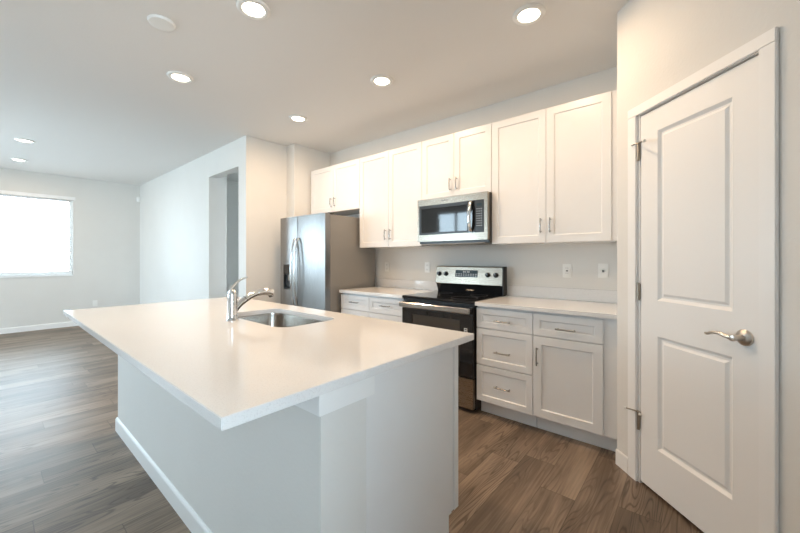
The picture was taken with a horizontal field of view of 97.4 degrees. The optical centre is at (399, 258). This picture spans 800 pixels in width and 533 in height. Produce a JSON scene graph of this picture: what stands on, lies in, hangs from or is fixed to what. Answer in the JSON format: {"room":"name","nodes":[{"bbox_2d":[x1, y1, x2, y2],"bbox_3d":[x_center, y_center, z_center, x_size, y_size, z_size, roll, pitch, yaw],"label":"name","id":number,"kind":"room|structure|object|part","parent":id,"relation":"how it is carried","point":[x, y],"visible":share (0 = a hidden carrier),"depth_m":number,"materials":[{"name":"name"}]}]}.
{"room":"kitchen","nodes":[
{"label":"kitchen","id":0,"kind":"room"},
{"bbox_2d":[0,168,139,327],"bbox_3d":[-7.139,-0.123,5.439,0.160,2.780,5.330,0,0,40],"label":"wall","id":1,"kind":"structure","parent":0,"point":[106,215],"depth_m":6.69,"materials":[{"name":"paint"}]},
{"bbox_2d":[0,194,72,277],"bbox_3d":[-6.602,-0.382,6.030,0.132,1.422,1.445,0,0,40],"label":"window","id":2,"kind":"structure","parent":1,"relation":"in","point":[3,195],"depth_m":6.42,"materials":[{"name":"paint"}]},
{"bbox_3d":[-6.580,0.320,6.011,0.072,0.018,1.445,0,0,40],"label":"sill","id":3,"kind":"part","parent":2,"relation":"part of","materials":[{"name":"paint"}]},
{"bbox_2d":[0,190,74,273],"bbox_3d":[-6.574,-0.433,6.006,0.075,1.409,1.505,0,0,40],"label":"window blind","id":4,"kind":"object","parent":2,"relation":"attached to","point":[8,193],"visible":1,"depth_m":6.17,"materials":[{"name":"white plastic"}]},
{"bbox_3d":[-6.582,-0.418,6.013,0.002,1.350,0.002,0,0,40],"label":"cord","id":5,"kind":"part","parent":4,"relation":"part of","materials":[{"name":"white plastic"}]},
{"bbox_3d":[-6.582,0.256,6.013,0.048,0.030,1.429,0,0,40],"label":"rail","id":6,"kind":"part","parent":4,"relation":"part of","materials":[{"name":"white plastic"}]},
{"bbox_3d":[-6.574,-1.108,6.006,0.075,0.060,1.505,0,0,40],"label":"head rail","id":7,"kind":"part","parent":4,"relation":"part of","materials":[{"name":"white plastic"}]},
{"bbox_2d":[0,321,77,333],"bbox_3d":[-7.060,1.220,5.398,0.013,0.095,5.050,0,0,40],"label":"baseboard","id":8,"kind":"structure","parent":1,"relation":"attached to","point":[70,323],"depth_m":6.18,"materials":[{"name":"paint"}]},
{"bbox_2d":[93,300,97,305],"bbox_3d":[-5.887,0.870,6.781,0.008,0.116,0.072,0,0,40],"label":"wall outlet","id":9,"kind":"object","parent":1,"relation":"attached to","point":[95,302],"visible":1,"depth_m":6.78,"materials":[{"name":"white plastic"}]},
{"bbox_2d":[140,135,254,303],"bbox_3d":[-3.623,-0.123,5.870,4.640,2.780,0.120,0,0,40],"label":"wall","id":10,"kind":"structure","parent":0,"point":[179,207],"depth_m":5.45,"materials":[{"name":"paint"}]},
{"bbox_2d":[218,175,226,297],"bbox_3d":[-3.242,-0.123,5.710,1.627,2.780,0.130,0,0,40],"label":"wall","id":11,"kind":"structure","parent":0,"point":[222,181],"depth_m":5.18,"materials":[{"name":"paint"}]},
{"bbox_2d":[227,180,238,296],"bbox_3d":[-3.467,-0.123,6.794,0.120,2.780,1.410,0,0,40],"label":"wall","id":12,"kind":"structure","parent":0,"point":[232,187],"depth_m":6.92,"materials":[{"name":"paint"}]},
{"bbox_2d":[255,138,329,303],"bbox_3d":[-1.429,-0.123,4.838,0.320,2.780,1.150,0,0,40],"label":"wall","id":13,"kind":"structure","parent":0,"point":[282,173],"depth_m":4.62,"materials":[{"name":"paint"}]},
{"bbox_2d":[0,0,628,185],"bbox_3d":[-2.159,-1.553,2.643,11.450,0.120,7.600,0,0,40],"label":"ceiling","id":14,"kind":"structure","parent":0,"point":[86,81],"depth_m":2.82,"materials":[{"name":"white paint"}]},
{"bbox_2d":[9,158,27,161],"bbox_3d":[-5.839,-1.505,5.378,0.194,0.015,0.194,0,0,40],"label":"recessed light","id":15,"kind":"object","parent":14,"relation":"in","point":[14,159],"visible":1,"depth_m":5.36,"materials":[{"name":"white plastic"}]},
{"bbox_2d":[14,138,35,142],"bbox_3d":[-4.810,-1.505,4.503,0.194,0.015,0.194,0,0,40],"label":"recessed light","id":16,"kind":"object","parent":14,"relation":"in","point":[23,140],"visible":1,"depth_m":4.49,"materials":[{"name":"white plastic"}]},
{"bbox_2d":[166,71,193,83],"bbox_3d":[-1.831,-1.505,2.929,0.194,0.015,0.194,0,0,40],"label":"recessed light","id":17,"kind":"object","parent":14,"relation":"in","point":[181,77],"visible":1,"depth_m":2.92,"materials":[{"name":"white plastic"}]},
{"bbox_2d":[236,0,270,19],"bbox_3d":[-0.886,-1.505,2.126,0.194,0.015,0.194,0,0,40],"label":"recessed light","id":18,"kind":"object","parent":14,"relation":"in","point":[252,9],"visible":1,"depth_m":2.12,"materials":[{"name":"white plastic"}]},
{"bbox_2d":[289,114,306,121],"bbox_3d":[-1.099,-1.505,3.790,0.194,0.015,0.194,0,0,40],"label":"recessed light","id":19,"kind":"object","parent":14,"relation":"in","point":[295,117],"visible":1,"depth_m":3.77,"materials":[{"name":"white plastic"}]},
{"bbox_2d":[370,74,392,86],"bbox_3d":[-0.154,-1.505,2.987,0.194,0.015,0.194,0,0,40],"label":"recessed light","id":20,"kind":"object","parent":14,"relation":"in","point":[380,80],"visible":1,"depth_m":2.97,"materials":[{"name":"white plastic"}]},
{"bbox_2d":[512,3,545,25],"bbox_3d":[0.798,-1.505,2.177,0.194,0.015,0.194,0,0,40],"label":"recessed light","id":21,"kind":"object","parent":14,"relation":"in","point":[531,13],"visible":1,"depth_m":2.16,"materials":[{"name":"white plastic"}]},
{"bbox_2d":[0,326,703,532],"bbox_3d":[-2.159,1.317,2.643,11.450,0.100,7.600,0,0,40],"label":"floor","id":22,"kind":"structure","parent":0,"point":[65,467],"depth_m":2.10,"materials":[{"name":"wood"}]},
{"bbox_2d":[115,346,457,532],"bbox_3d":[-0.900,0.826,2.093,2.455,0.884,0.810,0,0,40],"label":"kitchen island","id":23,"kind":"object","parent":22,"relation":"on","point":[378,453],"visible":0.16,"depth_m":1.32,"materials":[{"name":"paint"}]},
{"bbox_3d":[-1.157,1.220,1.795,2.450,0.095,0.013,0,0,40],"label":"baseboard","id":24,"kind":"part","parent":23,"relation":"part of","materials":[{"name":"paint"}]},
{"bbox_2d":[64,297,473,430],"bbox_3d":[-0.961,0.368,2.010,2.463,0.030,1.147,0,0,40],"label":"island countertop","id":25,"kind":"structure","parent":23,"relation":"on","point":[231,374],"depth_m":1.37,"materials":[{"name":"white stone"}]},
{"bbox_2d":[226,276,273,321],"bbox_3d":[-0.875,0.229,2.064,0.068,0.247,0.283,0,0,40],"label":"faucet","id":26,"kind":"object","parent":25,"relation":"on","point":[233,304],"visible":1,"depth_m":1.98,"materials":[{"name":"silver metal"}]},
{"bbox_3d":[-0.927,0.157,2.004,0.018,0.102,0.121,0,0,40],"label":"lever","id":27,"kind":"part","parent":26,"relation":"part of","materials":[{"name":"silver metal"}]},
{"bbox_3d":[-0.889,0.251,2.048,0.042,0.128,0.198,0,0,40],"label":"spout","id":28,"kind":"part","parent":26,"relation":"part of","materials":[{"name":"silver metal"}]},
{"bbox_2d":[238,313,323,326],"bbox_3d":[-0.736,0.481,2.129,0.725,0.193,0.410,0,0,40],"label":"sink","id":29,"kind":"object","parent":25,"relation":"in","point":[271,319],"visible":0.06,"depth_m":2.40,"materials":[{"name":"silver metal"}]},
{"bbox_3d":[-1.086,0.416,1.866,2.444,0.064,0.223,0,0,40],"label":"cap trim","id":30,"kind":"part","parent":23,"relation":"part of","materials":[{"name":"paint"}]},
{"bbox_3d":[0.068,0.826,1.380,0.017,0.882,0.573,0,0,40],"label":"panel","id":31,"kind":"part","parent":23,"relation":"part of","materials":[{"name":"paint"}]},
{"bbox_2d":[281,212,374,312],"bbox_3d":[-0.930,0.378,4.392,0.898,1.778,0.863,0,0,40],"label":"refrigerator","id":32,"kind":"object","parent":22,"relation":"on","point":[322,255],"visible":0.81,"depth_m":4.06,"materials":[{"name":"grey metal"}]},
{"bbox_3d":[-1.374,0.135,4.335,0.145,0.115,0.055,0,0,40],"label":"dispenser panel","id":33,"kind":"part","parent":32,"relation":"part of","materials":[{"name":"black glass"}]},
{"bbox_3d":[-1.341,0.335,4.318,0.367,1.665,0.070,0,0,40],"label":"freezer door","id":34,"kind":"part","parent":32,"relation":"part of","materials":[{"name":"silver metal"}]},
{"bbox_3d":[-1.272,0.177,4.169,0.026,0.841,0.079,0,0,40],"label":"handle","id":35,"kind":"part","parent":32,"relation":"part of","materials":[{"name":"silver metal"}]},
{"bbox_3d":[-1.215,0.177,4.120,0.026,0.841,0.079,0,0,40],"label":"handle","id":36,"kind":"part","parent":32,"relation":"part of","materials":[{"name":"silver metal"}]},
{"bbox_3d":[-0.997,0.335,4.025,0.525,1.665,0.070,0,0,40],"label":"fresh food door","id":37,"kind":"part","parent":32,"relation":"part of","materials":[{"name":"silver metal"}]},
{"bbox_2d":[341,293,404,321],"bbox_3d":[-0.121,0.826,3.883,0.918,0.882,0.669,0,0,40],"label":"base cabinet","id":38,"kind":"object","parent":22,"relation":"on","point":[385,308],"visible":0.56,"depth_m":3.63,"materials":[{"name":"paint"}]},
{"bbox_3d":[-0.488,0.856,3.814,0.444,0.582,0.019,0,0,40],"label":"door","id":39,"kind":"part","parent":38,"relation":"part of","materials":[{"name":"paint"}]},
{"bbox_3d":[-0.488,0.479,3.814,0.444,0.156,0.019,0,0,40],"label":"drawer","id":40,"kind":"part","parent":38,"relation":"part of","materials":[{"name":"paint"}]},
{"bbox_3d":[-0.138,0.856,3.517,0.465,0.582,0.019,0,0,40],"label":"door","id":41,"kind":"part","parent":38,"relation":"part of","materials":[{"name":"paint"}]},
{"bbox_3d":[-0.138,0.479,3.517,0.465,0.156,0.019,0,0,40],"label":"drawer","id":42,"kind":"part","parent":38,"relation":"part of","materials":[{"name":"paint"}]},
{"bbox_2d":[339,278,437,297],"bbox_3d":[-0.119,0.319,3.888,0.926,0.128,0.659,0,0,40],"label":"countertop","id":43,"kind":"structure","parent":38,"relation":"on","point":[394,288],"depth_m":3.96,"materials":[{"name":"white stone"}]},
{"bbox_2d":[399,266,506,410],"bbox_3d":[0.498,0.673,3.306,0.760,1.188,0.696,0,0,40],"label":"range","id":44,"kind":"object","parent":22,"relation":"on","point":[451,307],"visible":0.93,"depth_m":3.14,"materials":[{"name":"black metal"}]},
{"bbox_3d":[0.275,0.428,3.054,0.734,0.046,0.022,0,0,40],"label":"handle","id":45,"kind":"part","parent":44,"relation":"part of","materials":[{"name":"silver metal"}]},
{"bbox_3d":[0.307,0.709,3.084,0.498,0.389,0.004,0,0,40],"label":"door glass","id":46,"kind":"part","parent":44,"relation":"part of","materials":[{"name":"grey glass"}]},
{"bbox_3d":[0.306,0.720,3.082,0.742,0.505,0.004,0,0,40],"label":"door panel","id":47,"kind":"part","parent":44,"relation":"part of","materials":[{"name":"black glass"}]},
{"bbox_3d":[0.319,0.692,3.098,0.748,0.575,0.038,0,0,40],"label":"oven door","id":48,"kind":"part","parent":44,"relation":"part of","materials":[{"name":"black ceramic"}]},
{"bbox_3d":[0.325,0.387,3.104,0.750,0.025,0.024,0,0,40],"label":"trim","id":49,"kind":"part","parent":44,"relation":"part of","materials":[{"name":"silver metal"}]},
{"bbox_2d":[402,291,505,303],"bbox_3d":[0.513,0.361,3.326,0.758,0.025,0.638,0,0,40],"label":"cooktop","id":50,"kind":"object","parent":44,"relation":"in","point":[439,297],"depth_m":3.21,"materials":[{"name":"black glass"}]},
{"bbox_3d":[0.319,1.111,3.098,0.748,0.243,0.038,0,0,40],"label":"storage drawer","id":51,"kind":"part","parent":44,"relation":"part of","materials":[{"name":"silver metal"}]},
{"bbox_3d":[0.691,0.171,3.539,0.748,0.180,0.084,0,0,40],"label":"control panel","id":52,"kind":"part","parent":44,"relation":"part of","materials":[{"name":"silver metal"}]},
{"bbox_3d":[0.694,0.304,3.537,0.744,0.090,0.073,0,0,40],"label":"vent trim","id":53,"kind":"part","parent":44,"relation":"part of","materials":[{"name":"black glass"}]},
{"bbox_2d":[477,306,536,426],"bbox_3d":[0.988,0.826,2.940,0.454,0.882,0.669,0,0,40],"label":"base cabinet","id":54,"kind":"object","parent":22,"relation":"on","point":[504,336],"visible":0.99,"depth_m":2.71,"materials":[{"name":"paint"}]},
{"bbox_3d":[0.801,1.004,2.719,0.451,0.286,0.019,0,0,40],"label":"drawer","id":55,"kind":"part","parent":54,"relation":"part of","materials":[{"name":"paint"}]},
{"bbox_3d":[0.801,0.709,2.719,0.451,0.288,0.019,0,0,40],"label":"drawer","id":56,"kind":"part","parent":54,"relation":"part of","materials":[{"name":"paint"}]},
{"bbox_3d":[0.801,0.479,2.719,0.451,0.156,0.019,0,0,40],"label":"drawer","id":57,"kind":"part","parent":54,"relation":"part of","materials":[{"name":"paint"}]},
{"bbox_2d":[475,285,616,318],"bbox_3d":[1.197,0.319,2.770,0.996,0.128,0.659,0,0,40],"label":"countertop","id":58,"kind":"structure","parent":54,"relation":"on","point":[569,301],"depth_m":2.80,"materials":[{"name":"white stone"}]},
{"bbox_2d":[533,311,616,451],"bbox_3d":[1.369,0.826,2.617,0.536,0.882,0.669,0,0,40],"label":"base cabinet","id":59,"kind":"object","parent":22,"relation":"on","point":[575,357],"visible":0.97,"depth_m":2.39,"materials":[{"name":"paint"}]},
{"bbox_3d":[0.985,0.707,2.528,0.011,0.131,0.036,0,0,40],"label":"handle","id":60,"kind":"part","parent":59,"relation":"part of","materials":[{"name":"silver metal"}]},
{"bbox_3d":[1.132,0.492,2.403,0.131,0.011,0.036,0,0,40],"label":"handle","id":61,"kind":"part","parent":59,"relation":"part of","materials":[{"name":"silver metal"}]},
{"bbox_3d":[1.148,0.479,2.424,0.447,0.156,0.019,0,0,40],"label":"drawer","id":62,"kind":"part","parent":59,"relation":"part of","materials":[{"name":"paint"}]},
{"bbox_3d":[1.148,0.856,2.424,0.447,0.582,0.019,0,0,40],"label":"door","id":63,"kind":"part","parent":59,"relation":"part of","materials":[{"name":"paint"}]},
{"bbox_2d":[330,66,616,295],"bbox_3d":[0.993,-0.123,3.456,5.400,2.780,0.120,0,0,40],"label":"wall","id":64,"kind":"structure","parent":0,"point":[538,265],"depth_m":3.32,"materials":[{"name":"paint"}]},
{"bbox_2d":[311,159,359,215],"bbox_3d":[-0.748,-0.891,4.603,0.959,0.597,0.384,0,0,40],"label":"upper cabinet","id":65,"kind":"object","parent":64,"relation":"attached to","point":[335,189],"visible":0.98,"depth_m":4.46,"materials":[{"name":"paint"}]},
{"bbox_3d":[-1.027,-0.889,4.647,0.476,0.591,0.019,0,0,40],"label":"door","id":66,"kind":"part","parent":65,"relation":"part of","materials":[{"name":"paint"}]},
{"bbox_3d":[-0.660,-0.889,4.335,0.478,0.591,0.019,0,0,40],"label":"door","id":67,"kind":"part","parent":65,"relation":"part of","materials":[{"name":"paint"}]},
{"bbox_2d":[360,142,440,247],"bbox_3d":[-0.029,-0.657,3.991,0.919,1.065,0.384,0,0,40],"label":"upper cabinet","id":68,"kind":"object","parent":64,"relation":"attached to","point":[391,180],"visible":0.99,"depth_m":3.85,"materials":[{"name":"paint"}]},
{"bbox_3d":[-0.298,-0.655,4.027,0.460,1.059,0.019,0,0,40],"label":"door","id":69,"kind":"part","parent":68,"relation":"part of","materials":[{"name":"paint"}]},
{"bbox_3d":[0.053,-0.655,3.729,0.454,1.059,0.019,0,0,40],"label":"door","id":70,"kind":"part","parent":68,"relation":"part of","materials":[{"name":"paint"}]},
{"bbox_2d":[379,278,437,289],"bbox_3d":[0.088,0.304,4.132,0.926,0.098,0.020,0,0,40],"label":"backsplash","id":71,"kind":"structure","parent":64,"relation":"attached to","point":[412,284],"depth_m":4.10,"materials":[{"name":"white stone"}]},
{"bbox_2d":[425,262,429,272],"bbox_3d":[0.307,0.103,3.953,0.072,0.116,0.009,0,0,40],"label":"wall outlet","id":72,"kind":"object","parent":64,"relation":"attached to","point":[427,264],"visible":1,"depth_m":3.95,"materials":[{"name":"white plastic"}]},
{"bbox_2d":[422,123,491,199],"bbox_3d":[0.614,-0.886,3.446,0.757,0.607,0.384,0,0,40],"label":"upper cabinet","id":73,"kind":"object","parent":64,"relation":"attached to","point":[458,163],"visible":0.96,"depth_m":3.29,"materials":[{"name":"paint"}]},
{"bbox_3d":[0.373,-0.884,3.457,0.374,0.601,0.019,0,0,40],"label":"door","id":74,"kind":"part","parent":73,"relation":"part of","materials":[{"name":"paint"}]},
{"bbox_2d":[418,191,491,245],"bbox_3d":[0.584,-0.355,3.409,0.760,0.445,0.477,0,0,40],"label":"microwave","id":75,"kind":"object","parent":73,"relation":"attached to","point":[464,219],"visible":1,"depth_m":3.23,"materials":[{"name":"silver metal"}]},
{"bbox_3d":[0.426,-0.370,3.303,0.608,0.285,0.005,0,0,40],"label":"door glass","id":76,"kind":"part","parent":75,"relation":"part of","materials":[{"name":"black glass"}]},
{"bbox_3d":[0.618,-0.370,3.104,0.031,0.277,0.056,0,0,40],"label":"handle","id":77,"kind":"part","parent":75,"relation":"part of","materials":[{"name":"silver metal"}]},
{"bbox_3d":[0.694,-0.370,3.076,0.091,0.285,0.003,0,0,40],"label":"control panel","id":78,"kind":"part","parent":75,"relation":"part of","materials":[{"name":"black plastic"}]},
{"bbox_3d":[0.662,-0.884,3.211,0.378,0.601,0.019,0,0,40],"label":"door","id":79,"kind":"part","parent":73,"relation":"part of","materials":[{"name":"paint"}]},
{"bbox_2d":[492,90,616,244],"bbox_3d":[1.286,-0.657,2.874,0.996,1.065,0.384,0,0,40],"label":"upper cabinet","id":80,"kind":"object","parent":64,"relation":"attached to","point":[554,169],"visible":0.98,"depth_m":2.73,"materials":[{"name":"paint"}]},
{"bbox_3d":[0.985,-0.655,2.936,0.458,1.059,0.019,0,0,40],"label":"door","id":81,"kind":"part","parent":80,"relation":"part of","materials":[{"name":"paint"}]},
{"bbox_3d":[1.117,-0.260,2.790,0.011,0.116,0.036,0,0,40],"label":"handle","id":82,"kind":"part","parent":80,"relation":"part of","materials":[{"name":"silver metal"}]},
{"bbox_3d":[1.333,-0.655,2.641,0.446,1.059,0.019,0,0,40],"label":"door","id":83,"kind":"part","parent":80,"relation":"part of","materials":[{"name":"paint"}]},
{"bbox_2d":[507,285,616,302],"bbox_3d":[1.404,0.304,3.013,0.996,0.098,0.020,0,0,40],"label":"backsplash","id":84,"kind":"structure","parent":64,"relation":"attached to","point":[608,296],"depth_m":3.00,"materials":[{"name":"white stone"}]},
{"bbox_2d":[563,264,571,277],"bbox_3d":[1.427,0.107,3.001,0.072,0.116,0.009,0,0,40],"label":"wall outlet","id":85,"kind":"object","parent":64,"relation":"attached to","point":[567,268],"visible":1,"depth_m":3.00,"materials":[{"name":"white plastic"}]},
{"bbox_2d":[565,267,568,274],"bbox_3d":[1.426,0.107,2.999,0.034,0.068,0.003,0,0,40],"label":"receptacle","id":86,"kind":"object","parent":85,"relation":"attached to","point":[566,268],"depth_m":3.00,"materials":[{"name":"grey plastic"}]},
{"bbox_2d":[598,264,607,277],"bbox_3d":[1.631,0.101,2.822,0.072,0.116,0.018,0,0,40],"label":"light switch","id":87,"kind":"object","parent":64,"relation":"attached to","point":[602,268],"visible":1,"depth_m":2.82,"materials":[{"name":"white plastic"}]},
{"bbox_2d":[617,0,799,532],"bbox_3d":[1.481,-0.123,1.147,0.120,2.780,2.050,0,0,-5],"label":"wall","id":88,"kind":"structure","parent":0,"point":[661,43],"depth_m":1.51,"materials":[{"name":"paint"}]},
{"bbox_2d":[616,449,627,473],"bbox_3d":[1.336,1.220,2.111,0.013,0.095,0.106,0,0,-5],"label":"baseboard","id":89,"kind":"structure","parent":88,"relation":"attached to","point":[621,459],"depth_m":2.11,"materials":[{"name":"paint"}]},
{"bbox_2d":[624,55,758,532],"bbox_3d":[1.361,0.227,1.700,0.106,2.048,0.676,0,0,-5],"label":"door","id":90,"kind":"structure","parent":88,"relation":"in","point":[698,151],"depth_m":1.60,"materials":[{"name":"white paint"}]},
{"bbox_3d":[1.362,0.322,1.465,0.070,0.067,0.154,0,0,-5],"label":"handle","id":91,"kind":"part","parent":90,"relation":"part of","materials":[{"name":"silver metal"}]},
{"bbox_2d":[628,27,778,532],"bbox_3d":[1.429,0.203,1.685,0.134,2.128,0.757,0,0,-5],"label":"trim","id":92,"kind":"structure","parent":88,"relation":"attached to","point":[766,45],"depth_m":1.34,"materials":[{"name":"paint"}]}
]}

